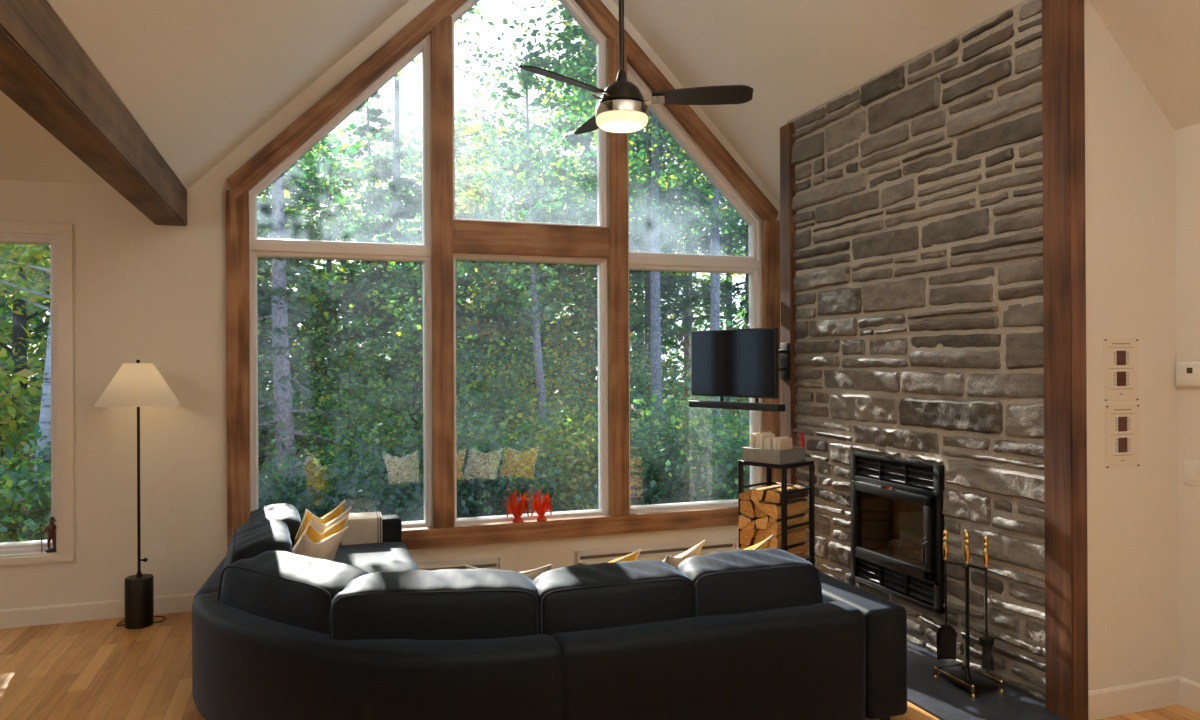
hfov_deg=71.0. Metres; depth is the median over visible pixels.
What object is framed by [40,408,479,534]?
shrub
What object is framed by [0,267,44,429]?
tree
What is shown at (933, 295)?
stone wall
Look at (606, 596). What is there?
cushion
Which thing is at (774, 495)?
log
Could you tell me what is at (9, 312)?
tree
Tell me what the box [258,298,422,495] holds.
tree
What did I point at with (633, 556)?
throw pillow
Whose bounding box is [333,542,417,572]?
seat cushion
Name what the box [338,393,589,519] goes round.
shrub
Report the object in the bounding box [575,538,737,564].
baseboard heater
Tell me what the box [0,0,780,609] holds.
wall
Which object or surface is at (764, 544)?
throw pillow
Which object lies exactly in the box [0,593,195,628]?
baseboard
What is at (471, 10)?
tree
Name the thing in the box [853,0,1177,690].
wall
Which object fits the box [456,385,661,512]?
shrub
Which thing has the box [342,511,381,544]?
throw blanket
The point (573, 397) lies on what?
shrub
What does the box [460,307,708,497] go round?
shrub
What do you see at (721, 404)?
soundbar
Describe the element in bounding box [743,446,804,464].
tray
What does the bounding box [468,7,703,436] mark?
tree
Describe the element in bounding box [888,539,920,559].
log
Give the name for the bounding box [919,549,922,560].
log
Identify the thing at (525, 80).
tree
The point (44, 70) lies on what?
ceiling beam
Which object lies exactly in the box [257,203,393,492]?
tree
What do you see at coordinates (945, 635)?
shovel
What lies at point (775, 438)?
booklet
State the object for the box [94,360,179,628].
floor lamp
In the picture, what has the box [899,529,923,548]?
log
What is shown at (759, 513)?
log
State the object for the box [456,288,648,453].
shrub
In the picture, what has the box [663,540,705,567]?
throw pillow
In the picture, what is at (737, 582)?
cushion
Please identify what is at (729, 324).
tree
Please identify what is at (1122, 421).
picture
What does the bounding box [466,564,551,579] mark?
throw pillow
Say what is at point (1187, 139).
wall
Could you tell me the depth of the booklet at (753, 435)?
5.38 m
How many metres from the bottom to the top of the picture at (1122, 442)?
0.066 m
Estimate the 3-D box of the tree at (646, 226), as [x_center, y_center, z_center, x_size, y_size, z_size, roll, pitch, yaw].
[1.230,-4.173,15.990,4.338,13.659,3.917,0,0,4]
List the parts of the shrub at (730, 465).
stem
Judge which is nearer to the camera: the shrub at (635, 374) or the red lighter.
the red lighter
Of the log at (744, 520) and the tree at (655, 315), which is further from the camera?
the tree at (655, 315)
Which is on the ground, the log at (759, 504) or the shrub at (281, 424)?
the shrub at (281, 424)
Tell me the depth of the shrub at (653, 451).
11.23 m
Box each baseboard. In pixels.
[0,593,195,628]
[1088,676,1179,719]
[1179,677,1199,712]
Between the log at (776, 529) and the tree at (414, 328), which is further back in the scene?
the tree at (414, 328)
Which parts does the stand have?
rail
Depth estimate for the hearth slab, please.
3.93 m
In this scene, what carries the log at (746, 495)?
on the log at (747, 508)
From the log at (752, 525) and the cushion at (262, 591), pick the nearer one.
the cushion at (262, 591)
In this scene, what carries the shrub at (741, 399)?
on the ground
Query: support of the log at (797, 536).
on the log at (803, 542)
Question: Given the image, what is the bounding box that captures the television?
[691,327,789,398]
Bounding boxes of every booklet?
[750,433,756,447]
[756,431,771,447]
[759,434,774,448]
[764,438,766,448]
[767,437,774,449]
[773,436,787,449]
[776,437,792,449]
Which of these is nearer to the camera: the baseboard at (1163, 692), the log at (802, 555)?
the baseboard at (1163, 692)
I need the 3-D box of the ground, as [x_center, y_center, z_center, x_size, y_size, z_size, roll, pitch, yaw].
[-11.656,2.331,34.371,90.000,0.984,60.000,0,0,-19]
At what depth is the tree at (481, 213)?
19.78 m
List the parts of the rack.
post, rail, rail, post, post, rail, rail, rail, rail, post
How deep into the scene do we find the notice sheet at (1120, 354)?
3.79 m
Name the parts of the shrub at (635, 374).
stem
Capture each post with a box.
[780,123,796,483]
[1042,0,1087,719]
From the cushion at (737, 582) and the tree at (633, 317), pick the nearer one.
the cushion at (737, 582)
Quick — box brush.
[979,536,993,671]
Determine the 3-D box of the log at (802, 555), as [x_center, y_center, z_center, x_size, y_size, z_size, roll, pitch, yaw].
[1.179,1.294,5.322,0.303,0.111,0.107,0,0,-43]
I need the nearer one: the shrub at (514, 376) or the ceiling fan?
the ceiling fan
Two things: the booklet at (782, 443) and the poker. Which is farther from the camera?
the booklet at (782, 443)
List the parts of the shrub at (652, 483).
stem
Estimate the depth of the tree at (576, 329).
28.48 m
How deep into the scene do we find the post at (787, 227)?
5.86 m
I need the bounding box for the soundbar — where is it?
[689,397,784,411]
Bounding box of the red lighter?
[799,432,803,447]
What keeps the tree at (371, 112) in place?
on the ground
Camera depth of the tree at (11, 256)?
8.58 m
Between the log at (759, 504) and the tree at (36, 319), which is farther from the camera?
the tree at (36, 319)
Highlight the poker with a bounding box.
[963,529,973,646]
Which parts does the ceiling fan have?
blade, blade, lamp shade, blade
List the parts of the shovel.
handle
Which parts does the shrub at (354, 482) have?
stem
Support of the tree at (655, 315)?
on the ground
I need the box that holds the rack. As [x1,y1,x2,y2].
[738,460,814,565]
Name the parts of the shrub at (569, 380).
stem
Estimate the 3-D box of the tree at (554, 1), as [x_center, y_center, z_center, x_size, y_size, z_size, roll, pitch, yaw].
[1.288,-6.071,27.893,9.760,17.220,9.763,0,0,-16]
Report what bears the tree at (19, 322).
on the ground
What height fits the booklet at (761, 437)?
0.162 m
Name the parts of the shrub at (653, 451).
stem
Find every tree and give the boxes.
[0,183,272,539]
[0,190,289,488]
[0,192,371,394]
[0,256,49,456]
[0,256,272,403]
[0,266,291,386]
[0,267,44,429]
[257,102,421,400]
[257,132,491,456]
[257,163,390,497]
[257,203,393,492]
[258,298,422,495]
[263,138,537,478]
[269,86,420,418]
[307,225,513,447]
[338,107,565,386]
[355,137,530,457]
[384,123,592,448]
[394,74,400,299]
[395,0,687,476]
[420,116,666,431]
[421,1,483,243]
[458,33,592,449]
[459,156,676,404]
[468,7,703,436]
[474,44,745,427]
[503,0,742,425]
[524,0,746,439]
[545,35,748,489]
[552,29,748,415]
[629,134,747,255]
[629,151,745,428]
[629,198,748,439]
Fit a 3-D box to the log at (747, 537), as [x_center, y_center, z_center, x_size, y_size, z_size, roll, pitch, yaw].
[1.050,1.124,5.450,0.322,0.111,0.112,0,0,-43]
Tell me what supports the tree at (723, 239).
on the ground
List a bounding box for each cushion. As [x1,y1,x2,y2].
[220,551,368,632]
[221,519,291,590]
[247,503,300,548]
[330,568,538,639]
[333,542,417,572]
[533,560,695,635]
[676,548,820,615]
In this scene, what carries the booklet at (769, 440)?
in the tray
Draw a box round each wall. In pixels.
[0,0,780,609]
[787,0,1045,703]
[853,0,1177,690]
[1175,124,1199,682]
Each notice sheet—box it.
[1104,338,1138,401]
[1105,404,1139,468]
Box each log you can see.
[739,488,756,499]
[739,515,765,528]
[740,500,756,517]
[740,528,758,545]
[741,545,752,549]
[742,520,755,529]
[751,491,763,501]
[753,484,792,500]
[753,501,767,512]
[754,503,768,517]
[754,529,766,544]
[756,516,770,529]
[762,498,807,518]
[764,485,807,502]
[765,529,806,548]
[767,513,804,528]
[767,516,808,535]
[768,541,805,549]
[787,543,808,554]
[797,553,806,558]
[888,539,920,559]
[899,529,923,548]
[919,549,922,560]
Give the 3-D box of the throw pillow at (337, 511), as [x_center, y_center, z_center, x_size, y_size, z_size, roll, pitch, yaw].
[-1.592,1.013,4.695,0.163,0.440,0.454,0,0,9]
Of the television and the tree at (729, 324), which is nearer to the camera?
the television
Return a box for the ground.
[30,385,742,509]
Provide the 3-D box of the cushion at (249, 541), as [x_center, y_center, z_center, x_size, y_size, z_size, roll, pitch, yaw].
[-1.725,1.059,4.215,0.355,0.441,0.712,0,0,-19]
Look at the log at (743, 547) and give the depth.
5.37 m
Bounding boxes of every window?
[0,221,73,566]
[226,0,780,549]
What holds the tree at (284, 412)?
on the ground
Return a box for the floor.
[0,611,1199,719]
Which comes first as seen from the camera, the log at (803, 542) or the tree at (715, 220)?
the log at (803, 542)
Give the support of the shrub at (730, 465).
on the ground
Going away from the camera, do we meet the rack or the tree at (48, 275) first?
the rack
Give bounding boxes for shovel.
[936,530,955,659]
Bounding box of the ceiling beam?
[0,0,186,225]
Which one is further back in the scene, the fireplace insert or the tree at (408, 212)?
the tree at (408, 212)
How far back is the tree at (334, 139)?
21.40 m
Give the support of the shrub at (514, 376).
on the ground
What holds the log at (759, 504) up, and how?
on the log at (797, 506)
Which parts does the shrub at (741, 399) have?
stem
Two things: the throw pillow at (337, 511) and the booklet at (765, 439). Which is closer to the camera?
the throw pillow at (337, 511)
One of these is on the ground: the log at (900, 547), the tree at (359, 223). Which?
the tree at (359, 223)
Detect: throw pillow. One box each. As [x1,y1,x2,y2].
[292,526,347,559]
[293,500,345,547]
[299,515,347,541]
[310,506,351,560]
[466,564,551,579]
[576,548,640,564]
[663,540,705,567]
[737,534,773,549]
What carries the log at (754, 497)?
on the log at (759, 504)
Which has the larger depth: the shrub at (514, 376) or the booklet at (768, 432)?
the shrub at (514, 376)
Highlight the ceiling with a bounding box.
[0,0,1199,203]
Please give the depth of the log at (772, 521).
5.22 m
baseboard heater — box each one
[415,557,501,570]
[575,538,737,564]
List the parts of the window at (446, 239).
post, sash, sash, mullion post, sash, sash, mullion post, sash, sash, post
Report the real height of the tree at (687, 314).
14.926 m
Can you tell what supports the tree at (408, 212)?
on the ground
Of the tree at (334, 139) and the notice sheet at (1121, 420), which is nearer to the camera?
the notice sheet at (1121, 420)
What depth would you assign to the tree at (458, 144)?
26.04 m
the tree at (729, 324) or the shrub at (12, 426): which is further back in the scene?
the tree at (729, 324)
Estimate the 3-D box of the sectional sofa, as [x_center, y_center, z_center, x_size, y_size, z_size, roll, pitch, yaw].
[-0.526,1.220,4.532,3.010,0.776,2.848,0,0,-19]
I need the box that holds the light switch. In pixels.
[1184,459,1199,485]
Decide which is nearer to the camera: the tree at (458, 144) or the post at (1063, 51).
the post at (1063, 51)
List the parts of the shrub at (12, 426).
stem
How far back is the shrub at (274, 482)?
8.67 m
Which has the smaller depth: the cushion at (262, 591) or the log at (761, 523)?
the cushion at (262, 591)
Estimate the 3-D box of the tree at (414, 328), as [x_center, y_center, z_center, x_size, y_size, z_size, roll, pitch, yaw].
[-2.787,0.331,12.087,2.399,4.752,2.793,0,0,19]
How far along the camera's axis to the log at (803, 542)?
5.32 m
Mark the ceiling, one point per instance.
(198, 78)
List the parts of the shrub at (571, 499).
stem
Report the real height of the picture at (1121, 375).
0.066 m
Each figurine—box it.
[41,517,55,552]
[507,488,528,522]
[531,489,551,520]
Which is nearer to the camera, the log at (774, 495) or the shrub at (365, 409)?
the log at (774, 495)
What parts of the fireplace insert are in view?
door, handle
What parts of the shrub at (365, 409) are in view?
stem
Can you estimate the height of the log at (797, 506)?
0.092 m
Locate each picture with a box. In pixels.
[1117,351,1125,364]
[1117,371,1125,385]
[1118,417,1126,431]
[1118,438,1127,452]
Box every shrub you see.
[0,291,50,520]
[0,410,50,542]
[0,436,270,540]
[0,457,50,541]
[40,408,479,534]
[258,408,504,520]
[258,442,364,516]
[269,345,552,512]
[300,311,571,461]
[309,407,559,520]
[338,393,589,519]
[402,389,655,513]
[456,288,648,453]
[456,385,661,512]
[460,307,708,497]
[515,369,692,508]
[581,378,749,506]
[589,274,748,475]
[593,378,749,504]
[630,380,749,501]
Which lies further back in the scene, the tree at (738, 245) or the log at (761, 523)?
the tree at (738, 245)
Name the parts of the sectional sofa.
frame, arm, frame, frame, arm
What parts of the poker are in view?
handle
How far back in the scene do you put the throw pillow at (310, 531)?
4.38 m
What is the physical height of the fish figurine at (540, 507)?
0.236 m
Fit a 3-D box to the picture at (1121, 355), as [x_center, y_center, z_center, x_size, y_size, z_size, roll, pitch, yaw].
[2.353,-0.009,3.796,0.056,0.066,0.001,0,0,-19]
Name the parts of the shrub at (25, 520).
stem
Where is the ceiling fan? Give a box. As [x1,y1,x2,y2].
[519,0,752,134]
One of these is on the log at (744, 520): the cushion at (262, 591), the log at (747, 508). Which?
the log at (747, 508)
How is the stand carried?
on the hearth slab
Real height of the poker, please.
0.645 m
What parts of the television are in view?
swing arm, wall plate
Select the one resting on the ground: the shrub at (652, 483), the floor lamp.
the shrub at (652, 483)
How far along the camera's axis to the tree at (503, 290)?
18.08 m
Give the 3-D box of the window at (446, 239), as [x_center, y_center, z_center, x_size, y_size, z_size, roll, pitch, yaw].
[-0.517,-0.954,6.203,4.102,4.530,0.186,0,0,-19]
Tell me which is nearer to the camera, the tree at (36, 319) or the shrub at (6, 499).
the shrub at (6, 499)
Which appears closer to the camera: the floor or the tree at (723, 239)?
the floor
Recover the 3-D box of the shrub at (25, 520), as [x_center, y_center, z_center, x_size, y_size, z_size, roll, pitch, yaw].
[-5.892,1.448,8.124,3.252,2.873,3.601,0,0,37]
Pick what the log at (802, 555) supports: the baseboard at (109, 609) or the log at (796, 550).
the log at (796, 550)
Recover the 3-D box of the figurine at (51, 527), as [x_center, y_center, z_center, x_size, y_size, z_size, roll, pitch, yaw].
[-3.397,1.079,5.201,0.087,0.214,0.066,0,0,-19]
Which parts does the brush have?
handle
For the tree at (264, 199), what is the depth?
16.08 m
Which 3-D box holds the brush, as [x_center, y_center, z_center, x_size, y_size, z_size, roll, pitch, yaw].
[1.838,1.157,4.002,0.060,0.639,0.056,0,0,-19]
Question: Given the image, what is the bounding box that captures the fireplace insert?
[850,451,944,613]
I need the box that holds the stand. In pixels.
[933,533,1003,697]
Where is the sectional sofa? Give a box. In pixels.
[192,503,906,719]
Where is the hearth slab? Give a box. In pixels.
[907,640,1067,719]
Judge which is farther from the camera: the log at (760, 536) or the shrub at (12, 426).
the shrub at (12, 426)
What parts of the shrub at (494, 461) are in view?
stem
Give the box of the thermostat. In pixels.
[1176,362,1199,386]
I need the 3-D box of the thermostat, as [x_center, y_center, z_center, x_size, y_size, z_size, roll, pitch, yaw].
[2.687,0.066,3.832,0.030,0.114,0.120,0,0,-19]
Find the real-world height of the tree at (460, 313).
8.466 m
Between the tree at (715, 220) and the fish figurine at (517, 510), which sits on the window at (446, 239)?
the fish figurine at (517, 510)
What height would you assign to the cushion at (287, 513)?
0.461 m
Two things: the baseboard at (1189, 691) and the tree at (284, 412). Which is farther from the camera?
the tree at (284, 412)
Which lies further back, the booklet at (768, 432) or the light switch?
the booklet at (768, 432)
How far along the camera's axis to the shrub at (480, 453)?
10.18 m
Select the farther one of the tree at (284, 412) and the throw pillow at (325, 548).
the tree at (284, 412)
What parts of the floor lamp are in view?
lamp shade, cord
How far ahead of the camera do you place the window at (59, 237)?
5.19 m
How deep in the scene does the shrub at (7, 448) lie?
8.09 m
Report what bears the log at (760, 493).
on the log at (759, 504)
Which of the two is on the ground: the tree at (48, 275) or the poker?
the tree at (48, 275)
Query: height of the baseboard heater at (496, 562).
0.169 m
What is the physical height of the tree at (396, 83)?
15.639 m
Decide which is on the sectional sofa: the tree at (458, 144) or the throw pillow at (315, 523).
the throw pillow at (315, 523)
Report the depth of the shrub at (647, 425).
11.41 m

